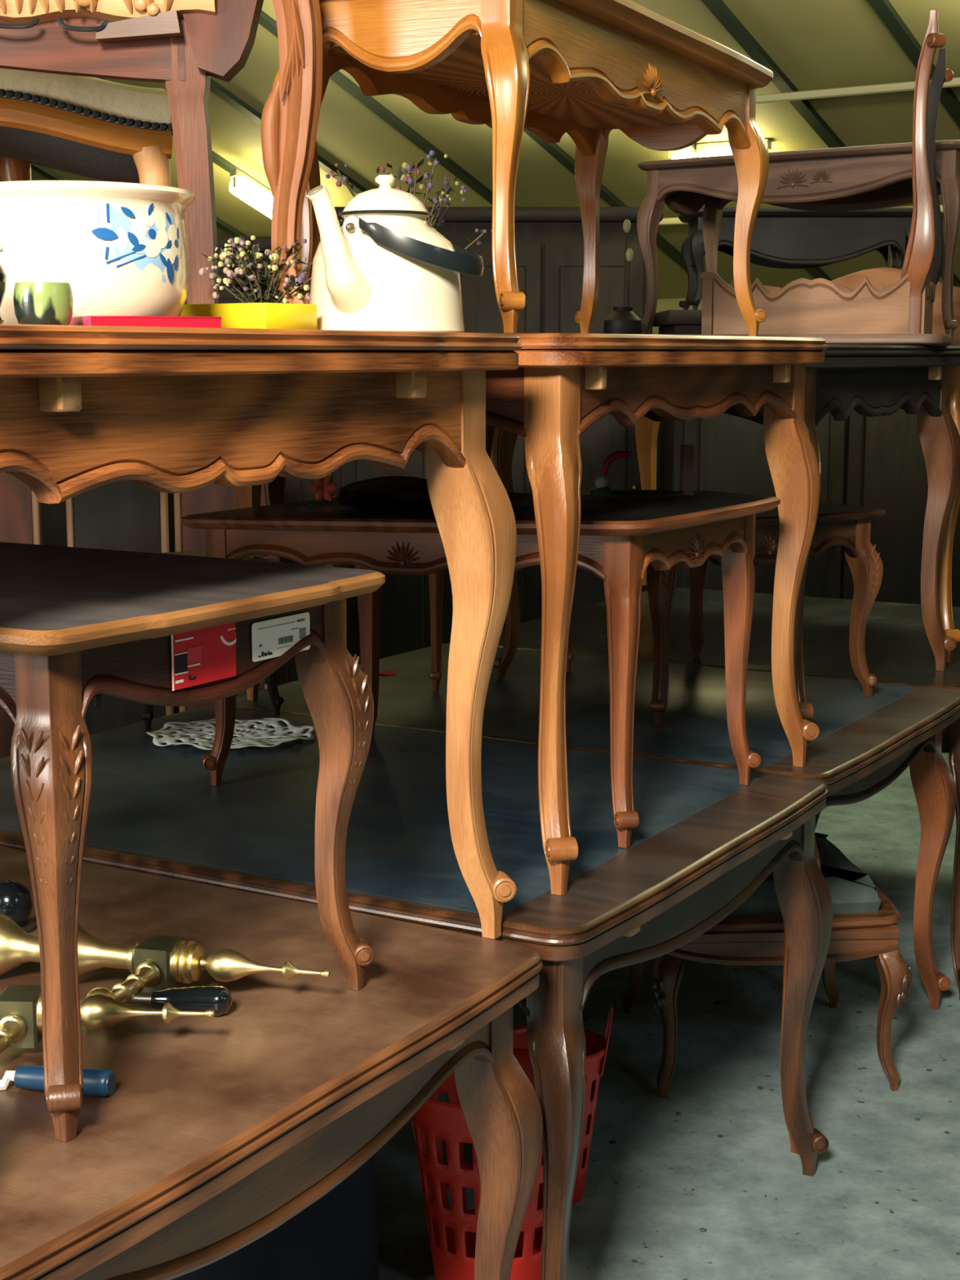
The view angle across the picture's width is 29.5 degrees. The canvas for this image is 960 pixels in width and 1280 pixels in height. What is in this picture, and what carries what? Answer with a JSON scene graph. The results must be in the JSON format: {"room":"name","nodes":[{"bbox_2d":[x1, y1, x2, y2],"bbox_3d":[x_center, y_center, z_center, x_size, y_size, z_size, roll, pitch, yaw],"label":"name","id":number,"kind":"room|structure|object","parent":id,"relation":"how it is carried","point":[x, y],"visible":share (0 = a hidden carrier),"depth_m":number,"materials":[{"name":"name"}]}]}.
{"room":"second-hand shop","nodes":[
{"label":"second-hand shop","id":0,"kind":"room"},
{"bbox_2d":[0,0,959,298],"bbox_3d":[-3.114,-3.558,5.364,17.001,4.884,13.201,6,11,34],"label":"ceiling","id":1,"kind":"structure","parent":0,"point":[816,44],"depth_m":8.66,"materials":[{"name":"green paint"}]},
{"bbox_2d":[228,167,273,218],"bbox_3d":[-1.123,-2.365,9.920,0.108,0.348,0.656,6,11,34],"label":"lamp","id":2,"kind":"object","parent":1,"relation":"attached to","point":[242,185],"visible":0.48,"depth_m":9.72,"materials":[{"name":"beige"}]},
{"bbox_2d":[668,148,699,159],"bbox_3d":[0.948,-2.227,8.476,0.140,0.120,0.100,6,11,34],"label":"lamp","id":3,"kind":"object","parent":1,"relation":"attached to","point":[681,153],"visible":0.4,"depth_m":8.45,"materials":[{"name":"beige"}]},
{"bbox_2d":[696,138,771,157],"bbox_3d":[1.155,-2.208,8.307,0.360,0.120,0.100,6,11,34],"label":"lamp","id":4,"kind":"object","parent":1,"relation":"attached to","point":[722,148],"visible":0.36,"depth_m":8.32,"materials":[{"name":"beige"}]},
{"bbox_2d":[658,204,943,225],"bbox_3d":[-0.099,-2.235,9.960,17.001,0.036,0.036,6,11,34],"label":"trim","id":5,"kind":"structure","parent":1,"relation":"attached to","point":[674,220],"depth_m":9.20,"materials":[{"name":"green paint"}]},
{"bbox_2d":[755,76,959,103],"bbox_3d":[3.583,-2.024,6.045,6.500,0.036,0.036,6,11,34],"label":"trim","id":6,"kind":"structure","parent":1,"relation":"attached to","point":[955,82],"depth_m":7.47,"materials":[{"name":"beige paint"}]},
{"bbox_2d":[324,297,702,567],"bbox_3d":[0.569,-1.156,11.103,17.001,1.840,0.100,6,11,34],"label":"wall","id":7,"kind":"structure","parent":0,"point":[663,304],"depth_m":10.56,"materials":[{"name":"paint"}]},
{"bbox_2d":[31,163,66,180],"bbox_3d":[-5.031,-3.719,6.627,0.056,4.796,13.101,6,11,34],"label":"trim","id":8,"kind":"structure","parent":7,"relation":"attached to","point":[42,170],"depth_m":10.47,"materials":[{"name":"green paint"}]},
{"bbox_2d":[97,77,271,191],"bbox_3d":[-3.947,-3.601,5.882,0.056,4.796,13.101,6,11,34],"label":"trim","id":9,"kind":"structure","parent":7,"relation":"attached to","point":[217,159],"depth_m":9.77,"materials":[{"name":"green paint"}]},
{"bbox_2d":[216,217,248,236],"bbox_3d":[-4.497,-3.661,6.260,0.056,4.796,13.101,6,11,34],"label":"trim","id":10,"kind":"structure","parent":7,"relation":"attached to","point":[220,224],"depth_m":10.80,"materials":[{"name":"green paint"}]},
{"bbox_2d":[209,78,367,194],"bbox_3d":[-3.438,-3.546,5.532,0.056,4.796,13.101,6,11,34],"label":"trim","id":11,"kind":"structure","parent":7,"relation":"attached to","point":[220,91],"depth_m":9.01,"materials":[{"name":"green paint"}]},
{"bbox_2d":[258,9,492,204],"bbox_3d":[-2.830,-3.481,5.115,0.056,4.796,13.101,6,11,34],"label":"trim","id":12,"kind":"structure","parent":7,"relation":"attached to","point":[265,20],"depth_m":8.81,"materials":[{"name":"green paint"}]},
{"bbox_2d":[523,128,697,279],"bbox_3d":[-2.280,-3.421,4.737,0.056,4.796,13.101,6,11,34],"label":"trim","id":13,"kind":"structure","parent":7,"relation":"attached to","point":[553,149],"depth_m":9.13,"materials":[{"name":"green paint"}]},
{"bbox_2d":[683,143,832,280],"bbox_3d":[-1.706,-3.359,4.342,0.056,4.796,13.101,6,11,34],"label":"trim","id":14,"kind":"structure","parent":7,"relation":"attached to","point":[817,273],"depth_m":9.60,"materials":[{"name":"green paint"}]},
{"bbox_2d":[701,0,959,287],"bbox_3d":[-1.139,-3.298,3.953,0.056,4.796,13.101,6,11,34],"label":"ceiling beam","id":15,"kind":"structure","parent":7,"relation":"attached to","point":[718,8],"depth_m":7.47,"materials":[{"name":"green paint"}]},
{"bbox_2d":[867,0,959,128],"bbox_3d":[-0.622,-3.242,3.598,0.056,4.796,13.101,6,11,34],"label":"trim","id":16,"kind":"structure","parent":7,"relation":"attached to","point":[884,9],"depth_m":7.03,"materials":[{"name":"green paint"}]},
{"bbox_2d":[373,752,959,1279],"bbox_3d":[0.000,0.537,6.412,12.000,0.155,19.500,0,9,0],"label":"floor","id":17,"kind":"structure","parent":0,"point":[891,1211],"depth_m":3.42,"materials":[{"name":"concrete"}]},
{"bbox_2d":[0,471,267,758],"bbox_3d":[-1.122,-0.030,5.061,1.076,1.385,0.086,0,9,-2],"label":"folding screen","id":18,"kind":"object","parent":17,"relation":"on","point":[124,515],"visible":0.02,"depth_m":5.03,"materials":[{"name":"brown wood"}]},
{"bbox_2d":[40,236,324,713],"bbox_3d":[-1.350,-0.529,6.733,1.560,1.850,0.554,0,9,0],"label":"tall cabinet","id":19,"kind":"object","parent":17,"relation":"on","point":[54,526],"visible":0.02,"depth_m":6.48,"materials":[{"name":"brown wood"}]},
{"bbox_2d":[0,845,542,1279],"bbox_3d":[-0.750,0.719,2.278,1.392,0.771,1.013,5,10,30],"label":"dining table","id":20,"kind":"object","parent":17,"relation":"on","point":[211,1135],"depth_m":1.99,"materials":[{"name":"brown wood"}]},
{"bbox_2d":[0,1065,115,1097],"bbox_3d":[-0.450,0.448,1.860,0.157,0.029,0.029,2,9,10],"label":"tool","id":21,"kind":"object","parent":20,"relation":"on","point":[100,1082],"visible":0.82,"depth_m":1.85,"materials":[{"name":"blue plastic"}]},
{"bbox_2d":[0,984,215,1053],"bbox_3d":[-0.529,0.407,1.937,0.480,0.082,0.136,1,9,5],"label":"brass chandelier","id":22,"kind":"object","parent":20,"relation":"on","point":[20,1005],"visible":0.7,"depth_m":1.95,"materials":[{"name":"gold metal"}]},
{"bbox_2d":[0,914,330,1004],"bbox_3d":[-0.416,0.379,2.112,0.480,0.082,0.136,3,9,17],"label":"brass chandelier","id":23,"kind":"object","parent":20,"relation":"on","point":[157,962],"visible":0.87,"depth_m":2.12,"materials":[{"name":"gold metal"}]},
{"bbox_2d":[124,986,232,1015],"bbox_3d":[-0.350,0.409,2.078,0.137,0.034,0.034,1,9,7],"label":"tool","id":24,"kind":"object","parent":20,"relation":"on","point":[219,999],"visible":0.86,"depth_m":2.06,"materials":[{"name":"black plastic"}]},
{"bbox_2d":[0,542,385,1142],"bbox_3d":[-0.649,0.165,2.141,0.972,0.497,0.582,5,10,30],"label":"coffee table","id":25,"kind":"object","parent":20,"relation":"on","point":[77,624],"visible":0.95,"depth_m":1.82,"materials":[{"name":"brown wood"}]},
{"bbox_2d":[170,622,236,690],"bbox_3d":[-0.284,0.016,1.879,0.001,0.058,0.103,5,10,30],"label":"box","id":26,"kind":"object","parent":25,"relation":"attached to","point":[206,655],"visible":0.97,"depth_m":1.88,"materials":[{"name":"red cardboard"}]},
{"bbox_2d":[251,612,310,662],"bbox_3d":[-0.216,-0.004,1.990,0.001,0.042,0.104,5,10,30],"label":"label","id":27,"kind":"object","parent":25,"relation":"on","point":[271,638],"visible":1,"depth_m":1.98,"materials":[{"name":"white paper"}]},
{"bbox_2d":[0,324,522,938],"bbox_3d":[-0.781,0.016,2.213,1.377,0.768,1.037,5,10,30],"label":"dining table","id":28,"kind":"object","parent":20,"relation":"on","point":[83,409],"visible":1,"depth_m":1.90,"materials":[{"name":"beige wood"}]},
{"bbox_2d":[0,244,8,324],"bbox_3d":[-0.487,-0.341,1.758,0.062,0.079,0.062,0,9,0],"label":"vase","id":29,"kind":"object","parent":28,"relation":"on","point":[3,276],"visible":0.94,"depth_m":1.75,"materials":[{"name":"white ceramic"}]},
{"bbox_2d":[13,281,73,324],"bbox_3d":[-0.424,-0.325,1.771,0.057,0.044,0.057,0,9,0],"label":"cup","id":30,"kind":"object","parent":28,"relation":"on","point":[35,303],"visible":0.8,"depth_m":1.75,"materials":[{"name":"ceramic"}]},
{"bbox_2d":[0,180,195,324],"bbox_3d":[-0.428,-0.405,1.951,0.247,0.147,0.247,0,9,0],"label":"enamel pot","id":31,"kind":"object","parent":28,"relation":"on","point":[121,248],"visible":0.79,"depth_m":1.85,"materials":[{"name":"beige ceramic"}]},
{"bbox_2d":[71,315,221,328],"bbox_3d":[-0.338,-0.321,1.844,0.133,0.012,0.090,-4,10,-24],"label":"book","id":32,"kind":"object","parent":28,"relation":"on","point":[123,321],"visible":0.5,"depth_m":1.80,"materials":[{"name":"red paper"}]},
{"bbox_2d":[0,0,322,304],"bbox_3d":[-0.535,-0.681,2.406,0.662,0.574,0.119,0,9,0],"label":"carved armchair","id":33,"kind":"object","parent":28,"relation":"on","point":[180,44],"visible":0.88,"depth_m":2.39,"materials":[{"name":"brown wood"}]},
{"bbox_2d":[180,302,316,329],"bbox_3d":[-0.273,-0.379,2.150,0.133,0.033,0.093,6,11,34],"label":"box","id":34,"kind":"object","parent":28,"relation":"on","point":[238,315],"visible":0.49,"depth_m":2.10,"materials":[{"name":"yellow cardboard"}]},
{"bbox_2d":[199,231,312,303],"bbox_3d":[-0.276,-0.466,2.392,0.188,0.132,0.120,0,9,0],"label":"dried flowers","id":35,"kind":"object","parent":28,"relation":"on","point":[248,274],"visible":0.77,"depth_m":2.38,"materials":[{"name":"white plant"}]},
{"bbox_2d":[306,174,483,332],"bbox_3d":[-0.103,-0.468,2.208,0.216,0.190,0.224,0,9,0],"label":"kettle","id":36,"kind":"object","parent":28,"relation":"on","point":[385,268],"visible":0.92,"depth_m":2.15,"materials":[{"name":"beige metal"}]},
{"bbox_2d":[170,1154,378,1279],"bbox_3d":[-0.379,0.803,2.935,0.355,0.400,0.475,-3,10,-20],"label":"storage box","id":37,"kind":"object","parent":17,"relation":"on","point":[334,1237],"visible":0.12,"depth_m":2.75,"materials":[{"name":"black plastic"}]},
{"bbox_2d":[0,706,832,1279],"bbox_3d":[-0.227,0.610,3.134,1.401,0.720,1.011,5,10,30],"label":"dining table","id":38,"kind":"object","parent":17,"relation":"on","point":[704,841],"visible":0.66,"depth_m":2.83,"materials":[{"name":"brown wood"}]},
{"bbox_2d":[93,550,284,729],"bbox_3d":[-0.606,-0.008,3.739,0.355,0.310,0.355,-6,11,-32],"label":"stool","id":39,"kind":"object","parent":38,"relation":"on","point":[147,715],"visible":0.09,"depth_m":3.71,"materials":[{"name":"brown wood"}]},
{"bbox_2d":[146,717,315,749],"bbox_3d":[-0.475,0.178,3.485,0.317,0.015,0.274,0,9,0],"label":"lace doily","id":40,"kind":"object","parent":38,"relation":"on","point":[206,741],"visible":0.77,"depth_m":3.49,"materials":[{"name":"white fabric"}]},
{"bbox_2d":[180,494,780,848],"bbox_3d":[0.001,0.004,3.079,0.885,0.492,0.575,5,10,30],"label":"coffee table","id":41,"kind":"object","parent":38,"relation":"on","point":[620,535],"visible":0.83,"depth_m":2.88,"materials":[{"name":"brown wood"}]},
{"bbox_2d":[309,475,337,506],"bbox_3d":[-0.271,-0.257,3.155,0.051,0.056,0.010,0,9,0],"label":"flower","id":42,"kind":"object","parent":41,"relation":"on","point":[324,487],"visible":0.95,"depth_m":3.15,"materials":[{"name":"red plant"}]},
{"bbox_2d":[334,475,432,511],"bbox_3d":[-0.140,-0.249,3.058,0.208,0.054,0.187,0,9,0],"label":"dish","id":43,"kind":"object","parent":41,"relation":"on","point":[383,493],"visible":0.81,"depth_m":2.99,"materials":[{"name":"black"}]},
{"bbox_2d":[236,333,827,895],"bbox_3d":[-0.188,-0.136,3.129,1.315,0.755,0.992,5,10,30],"label":"dining table","id":44,"kind":"object","parent":38,"relation":"on","point":[562,384],"visible":0.45,"depth_m":2.50,"materials":[{"name":"brown wood"}]},
{"bbox_2d":[0,67,172,186],"bbox_3d":[-0.772,-0.674,2.819,0.555,0.410,0.462,-3,9,-16],"label":"upholstered chair","id":45,"kind":"object","parent":44,"relation":"on","point":[97,128],"visible":0.7,"depth_m":2.65,"materials":[{"name":"beige fabric"}]},
{"bbox_2d":[0,67,170,130],"bbox_3d":[-0.774,-0.820,2.803,0.540,0.116,0.448,-3,9,-16],"label":"cushion","id":46,"kind":"object","parent":45,"relation":"on","point":[30,100],"depth_m":2.63,"materials":[{"name":"beige fabric"}]},
{"bbox_2d":[325,150,492,248],"bbox_3d":[-0.107,-0.532,2.459,0.206,0.240,0.160,-6,11,-33],"label":"dried flowers","id":47,"kind":"object","parent":44,"relation":"on","point":[408,180],"visible":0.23,"depth_m":2.44,"materials":[{"name":"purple plant"}]},
{"bbox_2d":[272,0,773,336],"bbox_3d":[0.121,-0.727,2.915,0.400,0.478,1.145,4,10,25],"label":"coffee table","id":48,"kind":"object","parent":44,"relation":"on","point":[585,70],"visible":0.91,"depth_m":2.69,"materials":[{"name":"brown wood"}]},
{"bbox_2d":[331,206,662,664],"bbox_3d":[0.040,-0.627,6.970,1.240,1.970,0.554,0,9,0],"label":"tall cabinet","id":49,"kind":"object","parent":17,"relation":"on","point":[549,246],"visible":0.25,"depth_m":6.62,"materials":[{"name":"brown wood"}]},
{"bbox_2d":[411,1047,586,1279],"bbox_3d":[0.022,0.846,2.866,0.290,0.338,0.245,0,9,0],"label":"plastic basket","id":50,"kind":"object","parent":17,"relation":"on","point":[452,1233],"visible":0.43,"depth_m":2.80,"materials":[{"name":"red plastic"}]},
{"bbox_2d":[512,1004,613,1208],"bbox_3d":[0.112,0.797,3.152,0.232,0.344,0.170,0,9,0],"label":"plastic basket","id":51,"kind":"object","parent":17,"relation":"on","point":[597,1046],"visible":0.27,"depth_m":3.13,"materials":[{"name":"red plastic"}]},
{"bbox_2d":[235,643,959,1154],"bbox_3d":[0.256,0.477,3.977,1.375,0.720,0.975,5,10,30],"label":"dining table","id":52,"kind":"object","parent":17,"relation":"on","point":[863,744],"visible":0.48,"depth_m":3.83,"materials":[{"name":"brown wood"}]},
{"bbox_2d":[379,670,397,675],"bbox_3d":[-0.217,0.075,4.183,0.055,0.012,0.029,0,9,0],"label":"red petal","id":53,"kind":"object","parent":52,"relation":"on","point":[389,673],"visible":0.88,"depth_m":4.17,"materials":[{"name":"red plant"}]},
{"bbox_2d":[332,491,573,691],"bbox_3d":[-0.065,-0.128,4.208,0.475,0.400,0.455,-7,12,-39],"label":"side table","id":54,"kind":"object","parent":52,"relation":"on","point":[435,580],"visible":0.13,"depth_m":3.96,"materials":[{"name":"brown wood"}]},
{"bbox_2d":[259,344,959,719],"bbox_3d":[0.296,-0.284,4.101,1.335,0.745,1.015,5,10,30],"label":"dining table","id":55,"kind":"object","parent":52,"relation":"on","point":[870,380],"visible":0.3,"depth_m":3.90,"materials":[{"name":"brown wood"}]},
{"bbox_2d":[603,219,642,333],"bbox_3d":[0.305,-0.761,3.879,0.084,0.260,0.084,0,9,0],"label":"jar","id":56,"kind":"object","parent":55,"relation":"on","point":[622,320],"visible":0.88,"depth_m":3.86,"materials":[{"name":"black"}]},
{"bbox_2d":[686,9,953,345],"bbox_3d":[0.775,-1.006,4.098,0.574,0.677,0.599,3,9,16],"label":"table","id":57,"kind":"object","parent":55,"relation":"on","point":[901,313],"visible":0.9,"depth_m":3.88,"materials":[{"name":"brown wood"}]},
{"bbox_2d":[493,490,885,724],"bbox_3d":[0.441,-0.096,3.996,0.635,0.403,0.675,-5,10,-31],"label":"table","id":58,"kind":"object","parent":52,"relation":"on","point":[847,526],"visible":0.5,"depth_m":3.85,"materials":[{"name":"brown wood"}]},
{"bbox_2d":[593,450,632,495],"bbox_3d":[0.279,-0.339,3.854,0.086,0.121,0.051,0,9,0],"label":"desk lamp","id":59,"kind":"object","parent":58,"relation":"on","point":[601,482],"visible":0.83,"depth_m":3.85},
{"bbox_2d":[680,444,693,495],"bbox_3d":[0.455,-0.365,4.012,0.024,0.125,0.030,-1,9,-8],"label":"post","id":60,"kind":"object","parent":58,"relation":"on","point":[686,451],"visible":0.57,"depth_m":4.00,"materials":[{"name":"brown wood"}]},
{"bbox_2d":[497,587,959,999],"bbox_3d":[0.844,0.326,4.936,1.395,0.720,1.315,5,10,30],"label":"dining table","id":61,"kind":"object","parent":17,"relation":"on","point":[899,651],"visible":0.2,"depth_m":4.66,"materials":[{"name":"brown wood"}]},
{"bbox_2d":[490,365,959,662],"bbox_3d":[0.819,-0.430,5.023,1.335,0.745,1.035,5,10,30],"label":"dining table","id":62,"kind":"object","parent":61,"relation":"on","point":[646,429],"visible":0.09,"depth_m":4.88,"materials":[{"name":"brown wood"}]},
{"bbox_2d":[636,139,959,337],"bbox_3d":[0.896,-1.019,4.779,0.935,0.475,0.435,6,11,35],"label":"coffee table","id":63,"kind":"object","parent":62,"relation":"on","point":[876,176],"visible":0.8,"depth_m":4.64,"materials":[{"name":"brown wood"}]},
{"bbox_2d":[751,267,959,346],"bbox_3d":[1.130,-0.936,5.132,0.860,0.220,0.030,0,9,0],"label":"headboard","id":64,"kind":"object","parent":62,"relation":"on","point":[886,277],"visible":0.12,"depth_m":5.11,"materials":[{"name":"brown wood"}]},
{"bbox_2d":[622,832,912,1097],"bbox_3d":[0.576,0.655,3.809,0.520,0.420,0.511,-1,9,-4],"label":"carved chair","id":65,"kind":"object","parent":17,"relation":"on","point":[865,920],"visible":0.63,"depth_m":3.58,"materials":[{"name":"brown wood"}]},
{"bbox_2d":[728,832,881,915],"bbox_3d":[0.576,0.479,3.785,0.424,0.064,0.424,-1,9,-4],"label":"cushion","id":66,"kind":"object","parent":65,"relation":"on","point":[853,892],"depth_m":3.60,"materials":[{"name":"grey fabric"}]},
{"bbox_2d":[583,968,959,1254],"bbox_3d":[0.707,0.876,3.740,1.095,0.005,2.075,0,9,0],"label":"debris","id":67,"kind":"object","parent":17,"relation":"on","point":[701,1229],"depth_m":3.59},
{"bbox_2d":[652,310,959,752],"bbox_3d":[1.600,-0.421,6.851,1.880,1.600,0.654,0,9,0],"label":"cabinet","id":68,"kind":"object","parent":17,"relation":"on","point":[878,462],"visible":0.09,"depth_m":6.52,"materials":[{"name":"brown wood"}]},
{"bbox_2d":[678,207,912,310],"bbox_3d":[1.170,-1.386,6.676,0.875,0.360,0.395,0,9,0],"label":"side table","id":69,"kind":"object","parent":68,"relation":"on","point":[783,237],"visible":0.65,"depth_m":6.52,"materials":[{"name":"brown wood"}]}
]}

